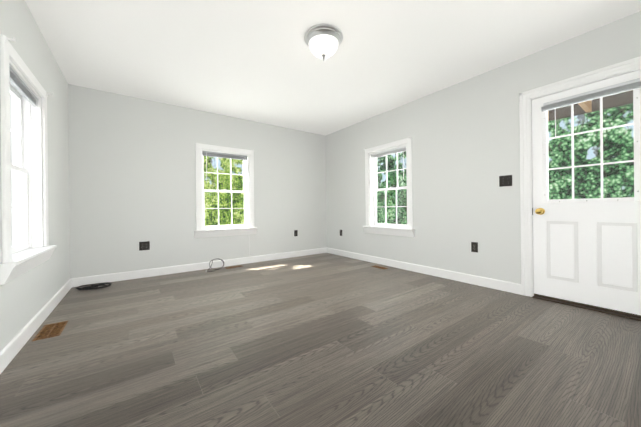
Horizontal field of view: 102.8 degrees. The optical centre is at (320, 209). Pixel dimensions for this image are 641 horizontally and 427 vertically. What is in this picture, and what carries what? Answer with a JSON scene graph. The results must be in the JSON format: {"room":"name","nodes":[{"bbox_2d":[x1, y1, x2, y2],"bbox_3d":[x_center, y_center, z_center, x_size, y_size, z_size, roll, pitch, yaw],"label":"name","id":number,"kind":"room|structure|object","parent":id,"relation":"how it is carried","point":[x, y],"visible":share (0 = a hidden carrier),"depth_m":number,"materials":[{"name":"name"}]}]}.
{"room":"empty living room","nodes":[
{"label":"empty living room","id":0,"kind":"room"},
{"bbox_2d":[0,0,69,351],"bbox_3d":[-1.638,-0.297,1.041,0.160,2.440,4.895,-1,0,-36],"label":"wall","id":1,"kind":"structure","parent":0,"point":[26,297],"depth_m":2.24,"materials":[{"name":"white paint"}]},
{"bbox_2d":[0,34,56,284],"bbox_3d":[-2.191,-0.296,1.829,0.252,1.468,0.976,-1,0,-36],"label":"window","id":2,"kind":"structure","parent":1,"relation":"in","point":[30,248],"depth_m":2.05,"materials":[{"name":"white wood"}]},
{"bbox_2d":[0,279,71,373],"bbox_3d":[-1.555,0.868,1.093,0.014,0.108,4.867,-1,0,-36],"label":"baseboard","id":3,"kind":"structure","parent":1,"relation":"attached to","point":[12,348],"depth_m":1.83,"materials":[{"name":"white wood"}]},
{"bbox_2d":[68,84,326,277],"bbox_3d":[-1.494,-0.301,4.270,4.188,2.440,0.160,-1,0,-36],"label":"wall","id":4,"kind":"structure","parent":0,"point":[132,172],"depth_m":3.65,"materials":[{"name":"white paint"}]},
{"bbox_2d":[139,241,149,250],"bbox_3d":[-2.405,0.499,3.498,0.118,0.117,0.008,-1,0,-36],"label":"double electrical outlet","id":5,"kind":"object","parent":4,"relation":"attached to","point":[144,245],"visible":1,"depth_m":3.50,"materials":[{"name":"grey plastic"}]},
{"bbox_2d":[70,247,326,286],"bbox_3d":[-1.430,0.865,4.200,3.868,0.108,0.014,-1,0,-36],"label":"baseboard","id":6,"kind":"structure","parent":4,"relation":"attached to","point":[111,277],"depth_m":3.76,"materials":[{"name":"white wood"}]},
{"bbox_2d":[194,143,256,237],"bbox_3d":[-1.559,-0.292,4.203,0.976,1.443,0.252,-1,0,-36],"label":"window","id":7,"kind":"structure","parent":4,"relation":"in","point":[247,227],"depth_m":4.17,"materials":[{"name":"white wood"}]},
{"bbox_2d":[0,253,640,426],"bbox_3d":[0.005,0.965,2.226,4.188,0.120,5.215,-1,0,-36],"label":"floor","id":8,"kind":"structure","parent":0,"point":[324,340],"depth_m":1.58,"materials":[{"name":"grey wood"}]},
{"bbox_2d":[32,321,67,340],"bbox_3d":[-2.058,0.924,1.961,0.140,0.004,0.310,-1,0,-36],"label":"floor vent","id":9,"kind":"object","parent":8,"relation":"in","point":[50,330],"visible":1,"depth_m":1.95,"materials":[{"name":"brown"}]},
{"bbox_2d":[76,282,111,289],"bbox_3d":[-2.701,0.917,3.054,0.326,0.033,0.236,-1,0,-36],"label":"coil","id":10,"kind":"object","parent":8,"relation":"on","point":[103,285],"visible":1,"depth_m":3.04,"materials":[{"name":"black plastic"}]},
{"bbox_2d":[205,259,223,271],"bbox_3d":[-1.610,0.846,3.905,0.299,0.154,0.186,-1,0,-36],"label":"coil","id":11,"kind":"object","parent":8,"relation":"on","point":[211,265],"visible":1,"depth_m":3.92,"materials":[{"name":"black plastic"}]},
{"bbox_2d":[25,0,640,135],"bbox_3d":[-0.022,-1.595,2.224,4.188,0.120,5.215,-1,0,-36],"label":"ceiling","id":12,"kind":"structure","parent":0,"point":[256,61],"depth_m":2.42,"materials":[{"name":"white paint"}]},
{"bbox_2d":[304,24,342,60],"bbox_3d":[0.028,-1.429,2.289,0.346,0.211,0.346,-1,0,-36],"label":"ceiling light","id":13,"kind":"object","parent":12,"relation":"attached to","point":[323,41],"visible":1,"depth_m":2.20,"materials":[{"name":"white glass"}]},
{"bbox_2d":[326,11,640,283],"bbox_3d":[1.621,-0.328,3.409,0.160,2.450,4.895,-1,0,-36],"label":"wall","id":14,"kind":"structure","parent":0,"point":[465,135],"depth_m":3.11,"materials":[{"name":"white paint"}]},
{"bbox_2d":[363,137,414,236],"bbox_3d":[1.107,-0.320,4.090,0.252,1.443,0.976,-1,0,-36],"label":"window","id":15,"kind":"structure","parent":14,"relation":"in","point":[372,155],"depth_m":4.10,"materials":[{"name":"white wood"}]},
{"bbox_2d":[327,248,520,294],"bbox_3d":[1.563,0.834,3.358,0.014,0.108,4.867,-1,0,-36],"label":"baseboard","id":16,"kind":"structure","parent":14,"relation":"attached to","point":[507,286],"depth_m":3.35,"materials":[{"name":"white wood"}]},
{"bbox_2d":[471,242,477,252],"bbox_3d":[1.812,0.445,3.014,0.008,0.117,0.072,-1,0,-36],"label":"outlet","id":17,"kind":"object","parent":14,"relation":"attached to","point":[474,246],"visible":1,"depth_m":3.01,"materials":[{"name":"grey plastic"}]},
{"bbox_2d":[499,175,511,186],"bbox_3d":[1.986,-0.306,2.751,0.021,0.117,0.118,-1,0,-36],"label":"light switch","id":18,"kind":"object","parent":14,"relation":"attached to","point":[505,180],"visible":1,"depth_m":2.75,"materials":[{"name":"grey plastic"}]},
{"bbox_2d":[519,56,640,320],"bbox_3d":[2.396,-0.160,2.295,0.218,2.079,0.953,-1,0,-36],"label":"door","id":19,"kind":"structure","parent":14,"relation":"in","point":[585,253],"depth_m":2.31,"materials":[{"name":"painted wood"},{"name":"glass"},{"name":"brass"}]},
{"label":"outside","id":20,"kind":"structure","parent":0,"visible":0},
{"bbox_2d":[10,95,12,244],"bbox_3d":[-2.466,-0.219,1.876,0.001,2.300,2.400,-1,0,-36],"label":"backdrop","id":21,"kind":"structure","parent":20,"point":[11,151],"depth_m":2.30,"materials":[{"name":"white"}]},
{"bbox_2d":[204,156,243,228],"bbox_3d":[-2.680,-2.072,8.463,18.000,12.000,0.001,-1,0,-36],"label":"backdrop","id":22,"kind":"structure","parent":20,"point":[227,185],"depth_m":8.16,"materials":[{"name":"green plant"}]},
{"bbox_2d":[377,103,633,223],"bbox_3d":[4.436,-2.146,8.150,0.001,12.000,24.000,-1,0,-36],"label":"trees","id":23,"kind":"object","parent":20,"point":[609,140],"depth_m":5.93,"materials":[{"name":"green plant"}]},
{"bbox_2d":[548,90,632,121],"bbox_3d":[3.053,-0.298,2.774,1.350,2.340,3.200,-1,0,-36],"label":"porch roof","id":24,"kind":"structure","parent":20,"point":[577,109],"depth_m":3.21,"materials":[{"name":"grey"}]}
]}

